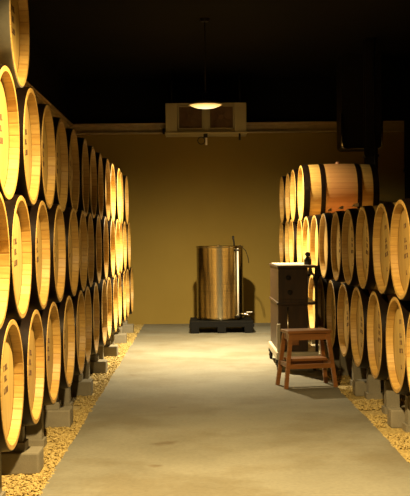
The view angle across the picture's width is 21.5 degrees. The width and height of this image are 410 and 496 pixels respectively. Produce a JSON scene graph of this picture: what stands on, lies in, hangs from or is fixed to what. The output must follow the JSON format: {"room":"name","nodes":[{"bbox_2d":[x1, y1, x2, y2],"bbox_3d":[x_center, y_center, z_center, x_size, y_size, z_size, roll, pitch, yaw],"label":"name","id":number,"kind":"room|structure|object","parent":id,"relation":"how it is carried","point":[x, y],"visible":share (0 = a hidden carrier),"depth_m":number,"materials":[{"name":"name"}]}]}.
{"room":"barrel cellar","nodes":[
{"label":"barrel cellar","id":0,"kind":"room"},
{"bbox_2d":[26,36,65,116],"bbox_3d":[-1.927,-1.922,6.818,0.100,0.750,16.700,-1,0,0],"label":"wall","id":1,"kind":"structure","parent":0,"point":[43,75],"depth_m":13.15,"materials":[{"name":"black paint"}]},
{"bbox_2d":[23,81,72,127],"bbox_3d":[-1.838,-1.604,8.522,0.100,0.145,13.100,-1,0,0],"label":"trim","id":2,"kind":"structure","parent":1,"relation":"attached to","point":[40,99],"depth_m":12.81,"materials":[{"name":"paint"}]},
{"bbox_2d":[3,332,409,495],"bbox_3d":[0.615,1.192,6.865,4.920,0.108,16.700,-1,0,0],"label":"ground","id":3,"kind":"structure","parent":0,"point":[388,430],"depth_m":6.84,"materials":[{"name":"gravel"}]},
{"bbox_2d":[0,452,5,495],"bbox_3d":[-1.263,1.056,4.938,0.680,0.237,0.120,-1,0,0],"label":"cradle","id":4,"kind":"object","parent":3,"relation":"on","point":[2,493],"visible":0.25,"depth_m":4.96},
{"bbox_2d":[0,318,23,451],"bbox_3d":[-1.276,0.627,4.933,0.812,0.625,0.633,-1,0,1],"label":"wine barrel","id":5,"kind":"object","parent":4,"relation":"on","point":[11,351],"visible":0.98,"depth_m":5.06,"materials":[{"name":"brown wood"}]},
{"bbox_2d":[0,193,9,328],"bbox_3d":[-1.266,0.054,4.516,0.800,0.626,0.626,-1,0,-1],"label":"wine barrel","id":6,"kind":"object","parent":5,"relation":"on","point":[4,231],"visible":1,"depth_m":4.77,"materials":[{"name":"brown wood"}]},
{"bbox_2d":[0,64,19,200],"bbox_3d":[-1.276,-0.507,4.806,0.812,0.625,0.632,-1,0,1],"label":"wine barrel","id":7,"kind":"object","parent":6,"relation":"on","point":[9,117],"visible":0.97,"depth_m":4.98,"materials":[{"name":"brown wood"}]},
{"bbox_2d":[0,0,29,87],"bbox_3d":[-1.274,-1.059,5.108,0.800,0.632,0.632,-1,1,-1],"label":"wine barrel","id":8,"kind":"object","parent":7,"relation":"on","point":[14,14],"visible":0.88,"depth_m":5.19,"materials":[{"name":"brown wood"}]},
{"bbox_2d":[4,194,31,319],"bbox_3d":[-1.280,0.048,5.213,0.803,0.624,0.626,-1,0,-1],"label":"wine barrel","id":9,"kind":"object","parent":5,"relation":"on","point":[17,213],"visible":0.84,"depth_m":5.32,"materials":[{"name":"brown wood"}]},
{"bbox_2d":[14,87,40,205],"bbox_3d":[-1.278,-0.512,5.499,0.803,0.625,0.626,-1,0,-1],"label":"wine barrel","id":10,"kind":"object","parent":9,"relation":"on","point":[28,181],"visible":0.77,"depth_m":5.59,"materials":[{"name":"brown wood"}]},
{"bbox_2d":[1,446,43,474],"bbox_3d":[-1.253,1.111,5.629,0.800,0.114,0.190,-1,0,0],"label":"concrete block","id":11,"kind":"object","parent":3,"relation":"on","point":[31,461],"visible":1,"depth_m":5.54,"materials":[{"name":"concrete"}]},
{"bbox_2d":[9,425,28,451],"bbox_3d":[-1.270,0.993,5.628,0.680,0.122,0.120,-1,0,0],"label":"cradle","id":12,"kind":"object","parent":11,"relation":"on","point":[22,445],"visible":0.38,"depth_m":5.59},
{"bbox_2d":[15,308,44,425],"bbox_3d":[-1.277,0.622,5.625,0.800,0.625,0.625,-1,0,0],"label":"wine barrel","id":13,"kind":"object","parent":12,"relation":"on","point":[30,327],"visible":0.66,"depth_m":5.71,"materials":[{"name":"brown wood"}]},
{"bbox_2d":[27,200,49,309],"bbox_3d":[-1.283,0.042,5.901,0.800,0.626,0.626,-1,0,-1],"label":"wine barrel","id":14,"kind":"object","parent":13,"relation":"on","point":[38,216],"visible":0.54,"depth_m":6.00,"materials":[{"name":"brown wood"}]},
{"bbox_2d":[37,103,55,208],"bbox_3d":[-1.292,-0.518,6.184,0.800,0.625,0.625,-1,0,-1],"label":"wine barrel","id":15,"kind":"object","parent":14,"relation":"on","point":[46,192],"visible":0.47,"depth_m":6.33,"materials":[{"name":"brown wood"}]},
{"bbox_2d":[25,405,46,447],"bbox_3d":[-1.275,1.044,6.318,0.680,0.237,0.120,-1,0,0],"label":"cradle","id":16,"kind":"object","parent":3,"relation":"on","point":[34,433],"visible":0.4,"depth_m":6.28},
{"bbox_2d":[38,301,60,404],"bbox_3d":[-1.281,0.616,6.311,0.800,0.625,0.625,-1,0,0],"label":"wine barrel","id":17,"kind":"object","parent":16,"relation":"on","point":[49,315],"visible":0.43,"depth_m":6.43,"materials":[{"name":"brown wood"}]},
{"bbox_2d":[47,204,65,302],"bbox_3d":[-1.284,0.036,6.590,0.800,0.625,0.625,-1,0,-1],"label":"wine barrel","id":18,"kind":"object","parent":17,"relation":"on","point":[55,214],"visible":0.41,"depth_m":6.69,"materials":[{"name":"brown wood"}]},
{"bbox_2d":[52,117,67,211],"bbox_3d":[-1.306,-0.524,6.872,0.800,0.626,0.626,-1,0,0],"label":"wine barrel","id":19,"kind":"object","parent":18,"relation":"on","point":[61,181],"visible":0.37,"depth_m":7.03,"materials":[{"name":"brown wood"}]},
{"bbox_2d":[25,406,72,427],"bbox_3d":[-1.265,1.100,7.009,0.800,0.114,0.190,-1,0,0],"label":"concrete block","id":20,"kind":"object","parent":3,"relation":"on","point":[61,417],"visible":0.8,"depth_m":6.92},
{"bbox_2d":[43,396,60,409],"bbox_3d":[-1.281,0.981,7.008,0.680,0.122,0.120,-1,0,0],"label":"cradle","id":21,"kind":"object","parent":20,"relation":"on","point":[57,405],"visible":0.2,"depth_m":6.95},
{"bbox_2d":[56,295,74,388],"bbox_3d":[-1.277,0.610,7.004,0.800,0.625,0.625,-1,0,0],"label":"wine barrel","id":22,"kind":"object","parent":21,"relation":"on","point":[65,307],"visible":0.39,"depth_m":7.11,"materials":[{"name":"brown wood"}]},
{"bbox_2d":[63,207,78,296],"bbox_3d":[-1.282,0.031,7.281,0.812,0.624,0.632,-1,0,1],"label":"wine barrel","id":23,"kind":"object","parent":22,"relation":"on","point":[69,214],"visible":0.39,"depth_m":7.40,"materials":[{"name":"brown wood"}]},
{"bbox_2d":[65,128,79,212],"bbox_3d":[-1.312,-0.529,7.564,0.800,0.626,0.626,-1,0,0],"label":"wine barrel","id":24,"kind":"object","parent":23,"relation":"on","point":[72,144],"visible":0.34,"depth_m":7.72,"materials":[{"name":"brown wood"}]},
{"bbox_2d":[58,387,72,405],"bbox_3d":[-1.286,1.033,7.698,0.680,0.237,0.120,-1,0,0],"label":"cradle","id":25,"kind":"object","parent":3,"relation":"on","point":[64,395],"visible":0.14,"depth_m":7.66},
{"bbox_2d":[71,290,85,374],"bbox_3d":[-1.280,0.604,7.696,0.800,0.640,0.640,-1,2,0],"label":"wine barrel","id":26,"kind":"object","parent":25,"relation":"on","point":[78,299],"visible":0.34,"depth_m":7.85,"materials":[{"name":"brown wood"}]},
{"bbox_2d":[76,210,87,291],"bbox_3d":[-1.295,0.025,7.969,0.800,0.625,0.625,-1,0,0],"label":"wine barrel","id":27,"kind":"object","parent":26,"relation":"on","point":[81,219],"visible":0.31,"depth_m":8.16,"materials":[{"name":"brown wood"}]},
{"bbox_2d":[77,138,88,216],"bbox_3d":[-1.311,-0.535,8.252,0.800,0.625,0.625,-1,0,-1],"label":"wine barrel","id":28,"kind":"object","parent":27,"relation":"on","point":[83,204],"visible":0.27,"depth_m":8.40,"materials":[{"name":"brown wood"}]},
{"bbox_2d":[71,379,92,396],"bbox_3d":[-1.276,1.089,8.389,0.800,0.114,0.190,-1,0,0],"label":"concrete block","id":29,"kind":"object","parent":3,"relation":"on","point":[84,387],"visible":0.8,"depth_m":8.30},
{"bbox_2d":[72,373,82,380],"bbox_3d":[-1.293,0.970,8.388,0.680,0.122,0.120,-1,0,0],"label":"cradle","id":30,"kind":"object","parent":29,"relation":"on","point":[75,377],"visible":0.12,"depth_m":8.33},
{"bbox_2d":[82,286,91,363],"bbox_3d":[-1.308,0.599,8.388,0.802,0.624,0.626,-1,0,0],"label":"wine barrel","id":31,"kind":"object","parent":30,"relation":"on","point":[87,298],"visible":0.2,"depth_m":8.62,"materials":[{"name":"brown wood"}]},
{"bbox_2d":[86,212,93,287],"bbox_3d":[-1.314,0.020,8.657,0.800,0.625,0.625,-1,0,-1],"label":"wine barrel","id":32,"kind":"object","parent":31,"relation":"on","point":[89,222],"visible":0.16,"depth_m":8.87,"materials":[{"name":"brown wood"}]},
{"bbox_2d":[87,145,96,218],"bbox_3d":[-1.322,-0.541,8.946,0.800,0.626,0.626,-1,0,0],"label":"wine barrel","id":33,"kind":"object","parent":32,"relation":"on","point":[91,152],"visible":0.16,"depth_m":9.14,"materials":[{"name":"brown wood"}]},
{"bbox_2d":[83,360,91,378],"bbox_3d":[-1.298,1.022,9.078,0.680,0.237,0.120,-1,0,0],"label":"cradle","id":34,"kind":"object","parent":3,"relation":"on","point":[86,371],"visible":0.06,"depth_m":9.04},
{"bbox_2d":[89,282,98,353],"bbox_3d":[-1.312,0.593,9.072,0.800,0.625,0.625,-1,0,-1],"label":"wine barrel","id":35,"kind":"object","parent":34,"relation":"on","point":[94,294],"visible":0.15,"depth_m":9.23,"materials":[{"name":"brown wood"}]},
{"bbox_2d":[92,214,101,283],"bbox_3d":[-1.317,0.014,9.347,0.800,0.625,0.625,-1,0,-1],"label":"wine barrel","id":36,"kind":"object","parent":35,"relation":"on","point":[96,221],"visible":0.2,"depth_m":9.49,"materials":[{"name":"brown wood"}]},
{"bbox_2d":[95,152,103,219],"bbox_3d":[-1.328,-0.546,9.634,0.800,0.625,0.626,-1,0,-1],"label":"wine barrel","id":37,"kind":"object","parent":36,"relation":"on","point":[100,191],"visible":0.14,"depth_m":9.79,"materials":[{"name":"brown wood"}]},
{"bbox_2d":[90,359,107,373],"bbox_3d":[-1.288,1.077,9.769,0.800,0.114,0.190,-1,0,0],"label":"concrete block","id":38,"kind":"object","parent":3,"relation":"on","point":[100,366],"visible":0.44,"depth_m":9.68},
{"bbox_2d":[90,354,98,360],"bbox_3d":[-1.304,0.959,9.768,0.680,0.122,0.120,-1,0,0],"label":"cradle","id":39,"kind":"object","parent":38,"relation":"on","point":[93,357],"visible":0.11,"depth_m":9.71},
{"bbox_2d":[97,279,107,345],"bbox_3d":[-1.306,0.587,9.762,0.800,0.625,0.625,-1,0,0],"label":"wine barrel","id":40,"kind":"object","parent":39,"relation":"on","point":[102,291],"visible":0.14,"depth_m":9.82,"materials":[{"name":"brown wood"}]},
{"bbox_2d":[100,216,108,280],"bbox_3d":[-1.318,0.008,10.036,0.800,0.635,0.635,-1,1,-1],"label":"wine barrel","id":41,"kind":"object","parent":40,"relation":"on","point":[104,226],"visible":0.17,"depth_m":10.16,"materials":[{"name":"brown wood"}]},
{"bbox_2d":[102,158,110,220],"bbox_3d":[-1.325,-0.552,10.325,0.800,0.625,0.625,-1,0,0],"label":"wine barrel","id":42,"kind":"object","parent":41,"relation":"on","point":[106,168],"visible":0.22,"depth_m":10.46,"materials":[{"name":"brown wood"}]},
{"bbox_2d":[97,346,103,358],"bbox_3d":[-1.310,1.010,10.458,0.680,0.237,0.120,-1,0,0],"label":"cradle","id":43,"kind":"object","parent":3,"relation":"on","point":[100,352],"visible":0.04,"depth_m":10.42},
{"bbox_2d":[105,277,111,338],"bbox_3d":[-1.325,0.582,10.455,0.800,0.625,0.625,-1,0,0],"label":"wine barrel","id":44,"kind":"object","parent":43,"relation":"on","point":[108,282],"visible":0.12,"depth_m":10.69,"materials":[{"name":"brown wood"}]},
{"bbox_2d":[107,217,114,277],"bbox_3d":[-1.314,0.002,10.732,0.800,0.626,0.626,-1,0,0],"label":"wine barrel","id":45,"kind":"object","parent":44,"relation":"on","point":[111,230],"visible":0.09,"depth_m":10.81,"materials":[{"name":"brown wood"}]},
{"bbox_2d":[109,163,115,219],"bbox_3d":[-1.336,-0.558,11.014,0.800,0.626,0.626,-1,0,0],"label":"wine barrel","id":46,"kind":"object","parent":45,"relation":"on","point":[112,173],"visible":0.09,"depth_m":11.24,"materials":[{"name":"brown wood"}]},
{"bbox_2d":[104,345,117,356],"bbox_3d":[-1.300,1.066,11.149,0.800,0.114,0.190,-1,0,0],"label":"concrete block","id":47,"kind":"object","parent":3,"relation":"on","point":[112,350],"visible":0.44,"depth_m":11.06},
{"bbox_2d":[105,339,110,345],"bbox_3d":[-1.316,0.947,11.148,0.680,0.122,0.120,-1,0,0],"label":"cradle","id":48,"kind":"object","parent":47,"relation":"on","point":[108,342],"visible":0.08,"depth_m":11.09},
{"bbox_2d":[110,274,117,332],"bbox_3d":[-1.322,0.576,11.146,0.800,0.625,0.625,-1,0,-1],"label":"wine barrel","id":49,"kind":"object","parent":48,"relation":"on","point":[113,280],"visible":0.2,"depth_m":11.27,"materials":[{"name":"brown wood"}]},
{"bbox_2d":[114,219,119,275],"bbox_3d":[-1.319,-0.003,11.418,0.800,0.625,0.625,-1,0,0],"label":"wine barrel","id":50,"kind":"object","parent":49,"relation":"on","point":[116,222],"visible":0.2,"depth_m":11.62,"materials":[{"name":"brown wood"}]},
{"bbox_2d":[114,168,121,222],"bbox_3d":[-1.326,-0.564,11.701,0.800,0.631,0.631,-1,1,0],"label":"wine barrel","id":51,"kind":"object","parent":50,"relation":"on","point":[118,205],"visible":0.21,"depth_m":11.73,"materials":[{"name":"brown wood"}]},
{"bbox_2d":[109,333,114,344],"bbox_3d":[-1.321,0.999,11.838,0.680,0.237,0.120,-1,0,0],"label":"cradle","id":52,"kind":"object","parent":3,"relation":"on","point":[112,334],"visible":0.04,"depth_m":11.80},
{"bbox_2d":[116,272,121,326],"bbox_3d":[-1.331,0.570,11.834,0.800,0.626,0.626,-1,0,-1],"label":"wine barrel","id":53,"kind":"object","parent":52,"relation":"on","point":[119,287],"visible":0.13,"depth_m":12.05,"materials":[{"name":"brown wood"}]},
{"bbox_2d":[114,333,126,343],"bbox_3d":[-1.311,1.054,12.528,0.800,0.114,0.190,-1,0,0],"label":"concrete block","id":54,"kind":"object","parent":3,"relation":"on","point":[120,338],"visible":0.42,"depth_m":12.44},
{"bbox_3d":[-1.328,0.936,12.527,0.680,0.122,0.120,-1,0,0],"label":"cradle","id":55,"kind":"object","parent":54,"relation":"on","visible":0},
{"bbox_2d":[120,270,125,322],"bbox_3d":[-1.330,0.565,12.522,0.800,0.630,0.630,-1,1,-1],"label":"wine barrel","id":56,"kind":"object","parent":55,"relation":"on","point":[123,277],"visible":0.16,"depth_m":12.47,"materials":[{"name":"brown wood"}]},
{"bbox_2d":[122,221,126,270],"bbox_3d":[-1.346,-0.015,12.800,0.800,0.626,0.626,-1,0,0],"label":"wine barrel","id":57,"kind":"object","parent":56,"relation":"on","point":[123,223],"visible":0.09,"depth_m":12.99,"materials":[{"name":"brown wood"}]},
{"bbox_2d":[122,175,128,224],"bbox_3d":[-1.343,-0.575,13.088,0.800,0.626,0.626,-1,0,0],"label":"wine barrel","id":58,"kind":"object","parent":57,"relation":"on","point":[125,179],"visible":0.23,"depth_m":12.94,"materials":[{"name":"brown wood"}]},
{"bbox_2d":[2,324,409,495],"bbox_3d":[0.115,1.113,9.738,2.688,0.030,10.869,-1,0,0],"label":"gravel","id":59,"kind":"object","parent":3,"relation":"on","point":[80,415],"visible":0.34,"depth_m":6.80,"materials":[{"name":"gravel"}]},
{"bbox_2d":[319,341,328,357],"bbox_3d":[1.473,0.984,10.827,0.680,0.225,0.120,-1,0,-1],"label":"cradle","id":60,"kind":"object","parent":3,"relation":"on","point":[325,342],"visible":0.02,"depth_m":10.78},
{"bbox_2d":[308,274,318,327],"bbox_3d":[1.468,0.561,10.820,0.800,0.625,0.625,-1,0,-2],"label":"wine barrel","id":61,"kind":"object","parent":60,"relation":"on","point":[311,290],"visible":0.12,"depth_m":11.01,"materials":[{"name":"brown wood"}]},
{"bbox_2d":[310,214,321,276],"bbox_3d":[1.466,-0.028,10.571,0.800,0.625,0.625,-1,0,-2],"label":"wine barrel","id":62,"kind":"object","parent":61,"relation":"on","point":[315,224],"visible":0.17,"depth_m":10.69,"materials":[{"name":"brown wood"}]},
{"bbox_2d":[332,349,338,358],"bbox_3d":[1.489,0.990,10.137,0.680,0.225,0.120,-1,0,-1],"label":"cradle","id":63,"kind":"object","parent":3,"relation":"on","point":[335,351],"visible":0.02,"depth_m":10.09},
{"bbox_2d":[318,277,331,340],"bbox_3d":[1.478,0.567,10.125,0.800,0.625,0.625,-1,0,-2],"label":"wine barrel","id":64,"kind":"object","parent":63,"relation":"on","point":[322,283],"visible":0.04,"depth_m":10.21,"materials":[{"name":"brown wood"}]},
{"bbox_2d":[319,213,333,278],"bbox_3d":[1.480,-0.023,9.881,0.800,0.626,0.626,-1,0,-1],"label":"wine barrel","id":65,"kind":"object","parent":64,"relation":"on","point":[326,218],"visible":0.24,"depth_m":9.94,"materials":[{"name":"brown wood"}]},
{"bbox_2d":[337,349,366,375],"bbox_3d":[1.506,0.995,9.447,0.680,0.225,0.120,-1,0,-1],"label":"cradle","id":66,"kind":"object","parent":3,"relation":"on","point":[344,362],"visible":0.24,"depth_m":9.40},
{"bbox_2d":[326,279,345,348],"bbox_3d":[1.498,0.573,9.442,0.800,0.626,0.626,-1,0,-1],"label":"wine barrel","id":67,"kind":"object","parent":66,"relation":"on","point":[333,288],"visible":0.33,"depth_m":9.54,"materials":[{"name":"brown wood"}]},
{"bbox_2d":[331,211,345,281],"bbox_3d":[1.510,-0.017,9.193,0.800,0.626,0.626,-1,0,-1],"label":"wine barrel","id":68,"kind":"object","parent":67,"relation":"on","point":[337,221],"visible":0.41,"depth_m":9.30,"materials":[{"name":"brown wood"}]},
{"bbox_2d":[350,358,364,385],"bbox_3d":[1.522,1.001,8.758,0.680,0.225,0.120,-1,0,-1],"label":"cradle","id":69,"kind":"object","parent":3,"relation":"on","point":[357,373],"visible":0.3,"depth_m":8.71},
{"bbox_2d":[337,283,359,357],"bbox_3d":[1.516,0.578,8.752,0.811,0.625,0.632,-1,0,-3],"label":"wine barrel","id":70,"kind":"object","parent":69,"relation":"on","point":[345,291],"visible":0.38,"depth_m":8.85,"materials":[{"name":"brown wood"}]},
{"bbox_2d":[342,208,359,285],"bbox_3d":[1.520,-0.012,8.507,0.800,0.631,0.631,-1,0,-2],"label":"wine barrel","id":71,"kind":"object","parent":70,"relation":"on","point":[349,225],"visible":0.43,"depth_m":8.58,"materials":[{"name":"brown wood"}]},
{"bbox_2d":[353,379,383,395],"bbox_3d":[1.534,1.060,8.238,0.800,0.114,0.129,-1,0,-1],"label":"concrete block","id":72,"kind":"object","parent":3,"relation":"on","point":[359,385],"visible":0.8,"depth_m":8.17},
{"bbox_2d":[363,37,378,168],"bbox_3d":[1.896,-0.647,12.312,0.235,3.470,0.235,-1,0,0],"label":"steel column","id":73,"kind":"structure","parent":3,"relation":"on","point":[371,155],"depth_m":12.24,"materials":[{"name":"black metal"}]},
{"bbox_2d":[364,368,404,399],"bbox_3d":[1.538,1.006,8.068,0.680,0.225,0.120,-1,0,-1],"label":"cradle","id":74,"kind":"object","parent":3,"relation":"on","point":[373,389],"visible":0.46,"depth_m":8.02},
{"bbox_2d":[350,286,378,367],"bbox_3d":[1.528,0.584,8.055,0.812,0.624,0.632,-1,0,-3],"label":"wine barrel","id":75,"kind":"object","parent":74,"relation":"on","point":[360,297],"visible":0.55,"depth_m":8.10,"materials":[{"name":"brown wood"}]},
{"bbox_2d":[356,205,377,289],"bbox_3d":[1.534,-0.006,7.812,0.803,0.624,0.626,-1,0,-1],"label":"wine barrel","id":76,"kind":"object","parent":75,"relation":"on","point":[366,215],"visible":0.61,"depth_m":7.84,"materials":[{"name":"brown wood"}]},
{"bbox_2d":[381,380,404,413],"bbox_3d":[1.554,1.012,7.378,0.680,0.225,0.120,-1,0,-1],"label":"cradle","id":77,"kind":"object","parent":3,"relation":"on","point":[391,399],"visible":0.42,"depth_m":7.33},
{"bbox_2d":[367,291,396,379],"bbox_3d":[1.550,0.589,7.366,0.804,0.625,0.627,-1,0,-1],"label":"wine barrel","id":78,"kind":"object","parent":77,"relation":"on","point":[378,304],"visible":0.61,"depth_m":7.39,"materials":[{"name":"brown wood"}]},
{"bbox_2d":[373,202,395,294],"bbox_3d":[1.557,-0.001,7.121,0.811,0.625,0.633,-1,0,-3],"label":"wine barrel","id":79,"kind":"object","parent":78,"relation":"on","point":[383,216],"visible":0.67,"depth_m":7.21,"materials":[{"name":"brown wood"}]},
{"bbox_2d":[387,407,404,427],"bbox_3d":[1.567,1.071,6.859,0.800,0.114,0.129,-1,0,-1],"label":"concrete block","id":80,"kind":"object","parent":3,"relation":"on","point":[395,415],"visible":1,"depth_m":6.79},
{"bbox_2d":[402,394,409,432],"bbox_3d":[1.570,1.018,6.688,0.680,0.225,0.120,-1,0,-1],"label":"cradle","id":81,"kind":"object","parent":3,"relation":"on","point":[405,425],"visible":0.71,"depth_m":6.65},
{"bbox_2d":[386,296,409,394],"bbox_3d":[1.573,0.595,6.681,0.811,0.624,0.631,-1,0,-3],"label":"wine barrel","id":82,"kind":"object","parent":81,"relation":"on","point":[398,313],"visible":0.9,"depth_m":6.76,"materials":[{"name":"brown wood"}]},
{"bbox_2d":[390,198,409,300],"bbox_3d":[1.557,0.005,6.431,0.811,0.625,0.632,-1,0,-3],"label":"wine barrel","id":83,"kind":"object","parent":82,"relation":"on","point":[400,222],"visible":1,"depth_m":6.54,"materials":[{"name":"brown wood"}]},
{"bbox_2d":[403,73,409,197],"bbox_3d":[2.868,-0.680,15.020,0.250,3.470,0.250,-1,0,0],"label":"steel column","id":84,"kind":"structure","parent":3,"relation":"on","point":[406,170],"depth_m":14.94,"materials":[{"name":"black metal"}]},
{"bbox_3d":[1.441,0.973,12.207,0.680,0.225,0.120,-1,0,-1],"label":"cradle","id":85,"kind":"object","parent":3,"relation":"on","visible":0},
{"bbox_3d":[1.436,0.550,12.199,0.800,0.626,0.626,-1,6,-2],"label":"wine barrel","id":86,"kind":"object","parent":85,"relation":"on","visible":0},
{"bbox_2d":[297,218,303,262],"bbox_3d":[1.446,-0.040,11.952,0.800,0.626,0.626,-1,0,-1],"label":"wine barrel","id":87,"kind":"object","parent":86,"relation":"on","point":[300,223],"visible":0.17,"depth_m":12.15,"materials":[{"name":"brown wood"}]},
{"bbox_2d":[297,162,379,220],"bbox_3d":[1.425,-0.603,11.603,0.800,0.644,0.625,-1,0,-1],"label":"wine barrel","id":88,"kind":"object","parent":87,"relation":"on","point":[321,187],"visible":0.83,"depth_m":11.32,"materials":[{"name":"wood"}]},
{"bbox_3d":[1.586,1.023,5.998,0.680,0.225,0.120,-1,0,-1],"label":"cradle","id":89,"kind":"object","parent":3,"relation":"on","visible":0},
{"bbox_2d":[406,315,409,389],"bbox_3d":[1.575,0.601,5.987,0.811,0.624,0.631,-1,0,-3],"label":"wine barrel","id":90,"kind":"object","parent":89,"relation":"on","point":[408,325],"visible":1,"depth_m":6.24,"materials":[{"name":"brown wood"}]},
{"bbox_3d":[1.425,0.967,12.897,0.680,0.225,0.120,-1,0,-1],"label":"cradle","id":91,"kind":"object","parent":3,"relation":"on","visible":0},
{"bbox_3d":[1.428,0.545,12.886,0.800,0.626,0.626,-1,-8,-1],"label":"wine barrel","id":92,"kind":"object","parent":91,"relation":"on","visible":0},
{"bbox_2d":[289,219,297,262],"bbox_3d":[1.408,-0.045,12.643,0.800,0.637,0.637,-1,2,-1],"label":"wine barrel","id":93,"kind":"object","parent":92,"relation":"on","point":[293,225],"visible":0.19,"depth_m":12.47,"materials":[{"name":"brown wood"}]},
{"bbox_2d":[290,169,298,221],"bbox_3d":[1.397,-0.609,12.291,0.800,0.645,0.626,-1,0,-1],"label":"wine barrel","id":94,"kind":"object","parent":93,"relation":"on","point":[294,174],"visible":0.17,"depth_m":12.38,"materials":[{"name":"wood"}]},
{"bbox_3d":[1.409,0.962,13.587,0.680,0.225,0.120,-1,0,-1],"label":"cradle","id":95,"kind":"object","parent":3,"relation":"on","visible":0},
{"bbox_3d":[1.415,0.539,13.577,0.800,0.626,0.626,-1,-4,-1],"label":"wine barrel","id":96,"kind":"object","parent":95,"relation":"on","visible":0},
{"bbox_2d":[279,222,285,262],"bbox_3d":[1.389,-0.056,14.024,0.803,0.625,0.627,-1,0,-2],"label":"wine barrel","id":97,"kind":"object","parent":96,"relation":"on","point":[282,226],"visible":0.19,"depth_m":14.21,"materials":[{"name":"brown wood"}]},
{"bbox_2d":[279,176,286,223],"bbox_3d":[1.370,-0.620,13.673,0.800,0.647,0.628,-1,0,-2],"label":"wine barrel","id":98,"kind":"object","parent":97,"relation":"on","point":[283,178],"visible":0.18,"depth_m":13.82,"materials":[{"name":"wood"}]},
{"bbox_2d":[285,221,289,262],"bbox_3d":[1.411,-0.051,13.328,0.800,0.626,0.626,-1,0,-1],"label":"wine barrel","id":99,"kind":"object","parent":96,"relation":"on","point":[287,260],"visible":0.12,"depth_m":13.54,"materials":[{"name":"brown wood"}]},
{"bbox_2d":[285,173,291,222],"bbox_3d":[1.392,-0.614,12.983,0.800,0.644,0.625,-1,0,-1],"label":"wine barrel","id":100,"kind":"object","parent":99,"relation":"on","point":[288,177],"visible":0.09,"depth_m":13.17,"materials":[{"name":"wood"}]},
{"bbox_3d":[1.457,0.978,11.517,0.680,0.225,0.120,-1,0,-1],"label":"cradle","id":101,"kind":"object","parent":3,"relation":"on","visible":0},
{"bbox_2d":[308,274,311,327],"bbox_3d":[1.457,0.556,11.504,0.800,0.625,0.625,-1,0,-2],"label":"wine barrel","id":102,"kind":"object","parent":101,"relation":"on","point":[309,275],"visible":0.04,"depth_m":11.31,"materials":[{"name":"brown wood"}]},
{"bbox_2d":[302,216,312,273],"bbox_3d":[1.451,-0.034,11.262,0.800,0.642,0.642,-1,-1,-2],"label":"wine barrel","id":103,"kind":"object","parent":102,"relation":"on","point":[308,219],"visible":0.16,"depth_m":11.42,"materials":[{"name":"brown wood"}]},
{"bbox_2d":[28,0,409,78],"bbox_3d":[0.578,-2.373,6.836,5.120,0.100,16.900,-1,0,0],"label":"ceiling","id":104,"kind":"structure","parent":0,"point":[83,39],"depth_m":12.01,"materials":[{"name":"black paint"}]},
{"bbox_2d":[162,68,246,144],"bbox_3d":[-0.020,-1.876,14.675,1.145,1.013,0.820,-1,0,0],"label":"cooler","id":105,"kind":"object","parent":104,"relation":"hanging from","point":[182,119],"visible":0.98,"depth_m":14.31,"materials":[{"name":"beige metal"}]},
{"bbox_2d":[165,131,246,136],"bbox_3d":[0.013,-1.527,14.518,1.090,0.022,0.500,-1,0,0],"label":"drip tray","id":106,"kind":"object","parent":105,"relation":"on","point":[168,133],"depth_m":14.32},
{"bbox_2d":[189,18,221,108],"bbox_3d":[0.002,-1.892,11.085,0.344,0.922,0.344,-1,0,0],"label":"pendant lamp","id":107,"kind":"object","parent":104,"relation":"hanging from","point":[205,103],"visible":1,"depth_m":11.04,"materials":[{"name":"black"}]},
{"bbox_2d":[190,103,220,108],"bbox_3d":[0.006,-1.450,11.089,0.324,0.038,0.324,-1,0,0],"label":"diffuser","id":108,"kind":"object","parent":107,"relation":"attached to","point":[196,105],"depth_m":10.99,"materials":[{"name":"beige"}]},
{"bbox_2d":[336,54,382,151],"bbox_3d":[1.928,-1.805,13.542,0.520,1.177,0.521,-1,0,0],"label":"ventilation duct","id":109,"kind":"object","parent":104,"relation":"hanging from","point":[349,67],"visible":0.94,"depth_m":13.30,"materials":[{"name":"black metal"}]},
{"bbox_2d":[39,323,409,495],"bbox_3d":[0.139,1.181,6.861,1.873,0.100,16.700,-1,0,0],"label":"floor","id":110,"kind":"structure","parent":0,"point":[182,413],"depth_m":6.61,"materials":[{"name":"concrete"}]},
{"bbox_2d":[189,317,253,333],"bbox_3d":[0.209,0.996,13.996,0.820,0.150,0.790,-1,0,0],"label":"pallet","id":111,"kind":"object","parent":110,"relation":"on","point":[246,323],"visible":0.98,"depth_m":13.61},
{"bbox_2d":[196,236,248,320],"bbox_3d":[0.204,0.384,13.967,0.624,1.076,0.656,-1,0,-17],"label":"tank","id":112,"kind":"object","parent":111,"relation":"on","point":[219,268],"visible":1,"depth_m":13.72,"materials":[{"name":"silver metal"}]},
{"bbox_2d":[268,263,318,369],"bbox_3d":[0.821,0.624,10.196,0.382,0.946,1.094,-1,0,0],"label":"equipment cart","id":113,"kind":"object","parent":110,"relation":"on","point":[289,299],"visible":0.74,"depth_m":9.69,"materials":[{"name":"wood"}]},
{"bbox_2d":[269,297,314,304],"bbox_3d":[0.824,0.495,10.211,0.363,0.022,1.042,-1,0,0],"label":"shelf","id":114,"kind":"object","parent":113,"relation":"attached to","point":[274,300],"depth_m":9.69,"materials":[{"name":"brown wood"}]},
{"bbox_2d":[275,328,337,388],"bbox_3d":[0.813,0.883,8.685,0.440,0.458,0.281,-1,0,-11],"label":"step stool","id":115,"kind":"object","parent":110,"relation":"on","point":[300,362],"visible":1,"depth_m":8.60,"materials":[{"name":"brown wood"}]},
{"bbox_2d":[66,76,404,324],"bbox_3d":[0.526,-0.618,15.250,5.120,3.550,0.100,-1,0,0],"label":"wall","id":116,"kind":"structure","parent":0,"point":[185,194],"depth_m":15.19,"materials":[{"name":"paint"}]},
{"bbox_2d":[69,121,403,134],"bbox_3d":[0.516,-1.684,15.142,4.920,0.145,0.100,-1,0,0],"label":"trim","id":117,"kind":"structure","parent":116,"relation":"attached to","point":[328,126],"depth_m":15.13,"materials":[{"name":"paint"}]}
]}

